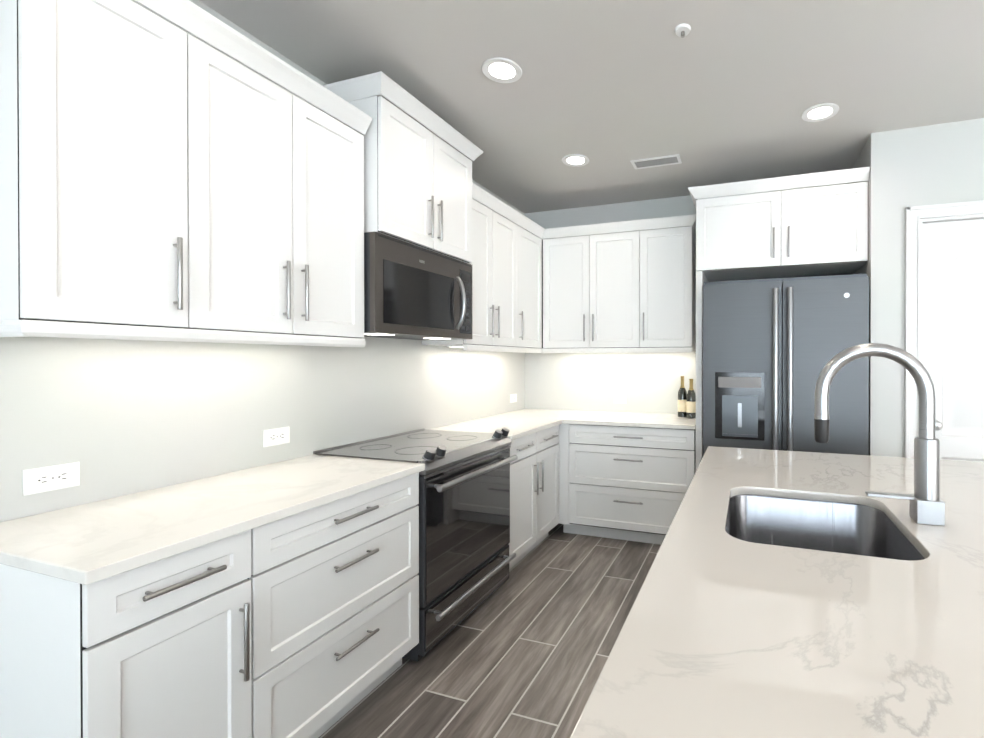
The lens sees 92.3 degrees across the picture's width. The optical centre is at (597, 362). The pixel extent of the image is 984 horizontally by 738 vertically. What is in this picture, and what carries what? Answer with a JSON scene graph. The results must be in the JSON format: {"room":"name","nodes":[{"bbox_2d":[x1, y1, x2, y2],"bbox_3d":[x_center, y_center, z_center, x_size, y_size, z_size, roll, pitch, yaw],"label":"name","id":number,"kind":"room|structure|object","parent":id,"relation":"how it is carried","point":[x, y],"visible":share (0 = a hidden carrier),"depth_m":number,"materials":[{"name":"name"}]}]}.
{"room":"kitchen","nodes":[
{"label":"kitchen","id":0,"kind":"room"},
{"bbox_2d":[0,0,524,521],"bbox_3d":[-2.024,-0.005,0.506,0.150,2.750,8.430,0,0,18],"label":"wall","id":1,"kind":"structure","parent":0,"point":[116,418],"depth_m":1.79,"materials":[{"name":"paint"}]},
{"bbox_2d":[23,462,79,495],"bbox_3d":[-1.650,0.350,1.395,0.008,0.074,0.118,0,0,18],"label":"electrical outlet","id":2,"kind":"object","parent":1,"relation":"attached to","point":[47,478],"visible":1,"depth_m":1.39,"materials":[{"name":"white plastic"}]},
{"bbox_2d":[0,0,371,346],"bbox_3d":[-1.373,-0.586,1.635,0.380,1.040,1.094,0,0,18],"label":"upper cabinet","id":3,"kind":"object","parent":1,"relation":"attached to","point":[161,179],"visible":1,"depth_m":1.40,"materials":[{"name":"white wood"}]},
{"bbox_2d":[263,427,289,446],"bbox_3d":[-1.432,0.332,2.058,0.008,0.074,0.118,0,0,18],"label":"electrical outlet","id":4,"kind":"object","parent":1,"relation":"attached to","point":[275,436],"visible":1,"depth_m":2.06,"materials":[{"name":"white plastic"}]},
{"bbox_2d":[311,71,482,262],"bbox_3d":[-1.048,-0.948,2.516,0.451,0.693,0.832,0,0,18],"label":"upper cabinet","id":5,"kind":"object","parent":1,"relation":"attached to","point":[417,184],"visible":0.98,"depth_m":2.31,"materials":[{"name":"white wood"}]},
{"bbox_2d":[364,231,471,339],"bbox_3d":[-1.048,-0.368,2.524,0.444,0.460,0.780,0,0,18],"label":"microwave","id":6,"kind":"object","parent":5,"relation":"attached to","point":[413,292],"visible":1,"depth_m":2.35,"materials":[{"name":"grey metal"}]},
{"bbox_2d":[422,194,517,349],"bbox_3d":[-0.875,-0.578,3.233,0.332,0.930,0.666,0,0,18],"label":"upper cabinet","id":7,"kind":"object","parent":1,"relation":"attached to","point":[506,263],"depth_m":3.17,"materials":[{"name":"white wood"}]},
{"bbox_2d":[447,345,462,347],"bbox_3d":[-0.816,-0.107,3.440,0.040,0.013,0.940,0,0,18],"label":"spotlight","id":8,"kind":"object","parent":7,"relation":"attached to","point":[460,346],"visible":0.36,"depth_m":3.02,"materials":[{"name":"white plastic"}]},
{"bbox_2d":[510,394,516,402],"bbox_3d":[-0.755,0.323,4.127,0.008,0.074,0.118,0,0,18],"label":"electrical outlet","id":9,"kind":"object","parent":1,"relation":"attached to","point":[513,397],"visible":1,"depth_m":4.12,"materials":[{"name":"white plastic"}]},
{"bbox_2d":[518,222,542,349],"bbox_3d":[-0.703,-0.581,3.759,0.332,0.930,0.440,0,0,18],"label":"upper cabinet","id":10,"kind":"object","parent":1,"relation":"attached to","point":[529,245],"depth_m":3.71,"materials":[{"name":"white wood"}]},
{"bbox_2d":[319,523,660,737],"bbox_3d":[0.993,1.404,-0.476,6.500,0.060,8.430,0,0,18],"label":"floor","id":11,"kind":"structure","parent":0,"point":[524,650],"depth_m":2.13,"materials":[{"name":"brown tile"}]},
{"bbox_2d":[0,472,418,737],"bbox_3d":[-1.237,0.921,1.622,0.650,0.882,1.083,0,0,18],"label":"base cabinet","id":12,"kind":"object","parent":11,"relation":"on","point":[304,624],"visible":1,"depth_m":1.30,"materials":[{"name":"white wood"}]},
{"bbox_2d":[0,454,424,584],"bbox_3d":[-1.241,0.464,1.616,0.646,0.030,1.097,0,0,18],"label":"countertop","id":13,"kind":"structure","parent":12,"relation":"on","point":[88,543],"depth_m":1.35,"materials":[{"name":"stone"}]},
{"bbox_2d":[313,428,517,661],"bbox_3d":[-0.918,0.875,2.502,0.704,0.970,0.797,0,0,18],"label":"range","id":14,"kind":"object","parent":11,"relation":"on","point":[465,558],"visible":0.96,"depth_m":2.31,"materials":[{"name":"black metal"}]},
{"bbox_2d":[509,425,558,569],"bbox_3d":[-0.714,0.914,3.272,0.617,0.882,0.801,0,0,18],"label":"base cabinet","id":15,"kind":"object","parent":11,"relation":"on","point":[534,493],"visible":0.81,"depth_m":3.12,"materials":[{"name":"white wood"}]},
{"bbox_2d":[429,409,695,440],"bbox_3d":[-0.125,0.456,3.408,1.650,0.030,1.433,0,0,18],"label":"countertop","id":16,"kind":"structure","parent":15,"relation":"on","point":[521,423],"depth_m":3.48,"materials":[{"name":"stone"}]},
{"bbox_2d":[678,376,686,416],"bbox_3d":[0.677,0.275,3.695,0.076,0.328,0.076,0,0,18],"label":"wine bottle","id":17,"kind":"object","parent":16,"relation":"on","point":[682,393],"visible":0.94,"depth_m":3.66,"materials":[{"name":"black glass"}]},
{"bbox_2d":[686,379,695,417],"bbox_3d":[0.734,0.285,3.629,0.076,0.309,0.076,0,0,18],"label":"wine bottle","id":18,"kind":"object","parent":16,"relation":"on","point":[691,404],"visible":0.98,"depth_m":3.60,"materials":[{"name":"black glass"}]},
{"bbox_2d":[558,424,695,544],"bbox_3d":[0.278,0.912,3.690,1.042,0.882,0.650,0,0,18],"label":"base cabinet","id":19,"kind":"object","parent":11,"relation":"on","point":[625,483],"visible":0.83,"depth_m":3.42,"materials":[{"name":"white wood"}]},
{"bbox_2d":[696,271,707,470],"bbox_3d":[0.803,0.115,3.510,0.045,2.478,0.658,0,0,18],"label":"panel","id":20,"kind":"object","parent":11,"relation":"on","point":[701,278],"visible":0.15,"depth_m":3.20,"materials":[{"name":"white wood"}]},
{"bbox_2d":[703,274,868,455],"bbox_3d":[1.268,0.409,3.241,0.974,1.895,0.828,0,0,18],"label":"fridge","id":21,"kind":"object","parent":11,"relation":"on","point":[772,347],"visible":0.71,"depth_m":2.90,"materials":[{"name":"grey metal"}]},
{"bbox_3d":[0.703,0.926,0.700,1.348,0.882,3.220,0,0,18],"label":"kitchen island","id":22,"kind":"object","parent":11,"relation":"on","visible":0},
{"bbox_2d":[570,446,983,737],"bbox_3d":[0.859,0.469,0.637,1.650,0.030,3.270,0,0,18],"label":"island countertop","id":23,"kind":"structure","parent":22,"relation":"on","point":[723,633],"depth_m":0.80,"materials":[{"name":"stone"}]},
{"bbox_2d":[726,495,924,560],"bbox_3d":[0.627,0.609,1.361,0.530,0.255,0.595,0,0,18],"label":"undermount sink","id":24,"kind":"object","parent":23,"relation":"in","point":[847,528],"visible":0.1,"depth_m":1.60,"materials":[{"name":"silver metal"}]},
{"bbox_2d":[814,343,944,525],"bbox_3d":[0.808,0.197,1.346,0.324,0.506,0.066,0,0,18],"label":"faucet","id":25,"kind":"object","parent":23,"relation":"on","point":[926,504],"visible":1,"depth_m":1.30,"materials":[{"name":"silver metal"}]},
{"bbox_2d":[199,0,983,212],"bbox_3d":[0.993,-1.406,-0.489,6.500,0.060,8.430,0,0,18],"label":"ceiling","id":26,"kind":"structure","parent":0,"point":[725,91],"depth_m":2.23,"materials":[{"name":"paint"}]},
{"bbox_2d":[482,57,521,82],"bbox_3d":[-0.455,-1.384,2.190,0.190,0.008,0.190,0,0,18],"label":"recessed light","id":27,"kind":"object","parent":26,"relation":"in","point":[500,70],"visible":1,"depth_m":2.18,"materials":[{"name":"white"}]},
{"bbox_2d":[562,154,588,166],"bbox_3d":[-0.153,-1.388,3.175,0.190,0.008,0.190,0,0,18],"label":"recessed light","id":28,"kind":"object","parent":26,"relation":"in","point":[576,160],"visible":1,"depth_m":3.17,"materials":[{"name":"white"}]},
{"bbox_2d":[630,154,681,169],"bbox_3d":[0.405,-1.389,3.203,0.335,0.006,0.140,0,0,18],"label":"ceiling vent","id":29,"kind":"object","parent":26,"relation":"in","point":[657,161],"visible":1,"depth_m":3.19,"materials":[{"name":"white metal"}]},
{"bbox_2d":[675,23,690,37],"bbox_3d":[0.354,-1.372,1.922,0.068,0.030,0.068,0,0,18],"label":"detector","id":30,"kind":"object","parent":26,"relation":"attached to","point":[682,30],"visible":1,"depth_m":1.91,"materials":[{"name":"white plastic"}]},
{"bbox_2d":[802,103,838,121],"bbox_3d":[1.235,-1.385,2.563,0.190,0.008,0.190,0,0,18],"label":"recessed light","id":31,"kind":"object","parent":26,"relation":"in","point":[819,112],"visible":0.98,"depth_m":2.56,"materials":[{"name":"white"}]},
{"bbox_2d":[525,183,846,413],"bbox_3d":[0.623,-0.022,3.995,2.710,2.750,0.150,0,0,18],"label":"wall","id":32,"kind":"structure","parent":0,"point":[647,382],"depth_m":4.08,"materials":[{"name":"paint"}]},
{"bbox_2d":[542,214,695,352],"bbox_3d":[0.183,-0.596,3.857,1.320,1.040,0.381,0,0,18],"label":"upper cabinet","id":33,"kind":"object","parent":32,"relation":"attached to","point":[633,291],"visible":0.92,"depth_m":3.71,"materials":[{"name":"white wood"}]},
{"bbox_2d":[688,167,869,281],"bbox_3d":[1.248,-0.911,3.324,1.098,0.565,0.724,0,0,18],"label":"upper cabinet","id":34,"kind":"object","parent":32,"relation":"attached to","point":[811,232],"visible":1,"depth_m":3.02,"materials":[{"name":"white wood"}]},
{"bbox_2d":[847,149,862,273],"bbox_3d":[1.941,-0.018,3.258,0.255,2.750,0.730,0,0,18],"label":"wall","id":35,"kind":"structure","parent":0,"point":[859,163],"depth_m":3.10,"materials":[{"name":"paint"}]},
{"bbox_2d":[863,118,983,456],"bbox_3d":[3.337,-0.014,2.322,3.490,2.750,0.120,0,0,18],"label":"wall","id":36,"kind":"structure","parent":0,"point":[943,163],"depth_m":2.76,"materials":[{"name":"paint"}]},
{"bbox_2d":[905,200,983,457],"bbox_3d":[2.307,0.222,2.647,0.975,2.280,0.146,0,0,18],"label":"door frame","id":37,"kind":"structure","parent":36,"relation":"attached to","point":[916,217],"depth_m":2.72,"materials":[{"name":"white wood"}]},
{"bbox_2d":[922,219,983,461],"bbox_3d":[2.296,0.261,2.614,0.790,2.173,0.107,0,0,18],"label":"door leaf","id":38,"kind":"structure","parent":36,"relation":"in","point":[953,316],"depth_m":2.70,"materials":[{"name":"white wood"}]}
]}

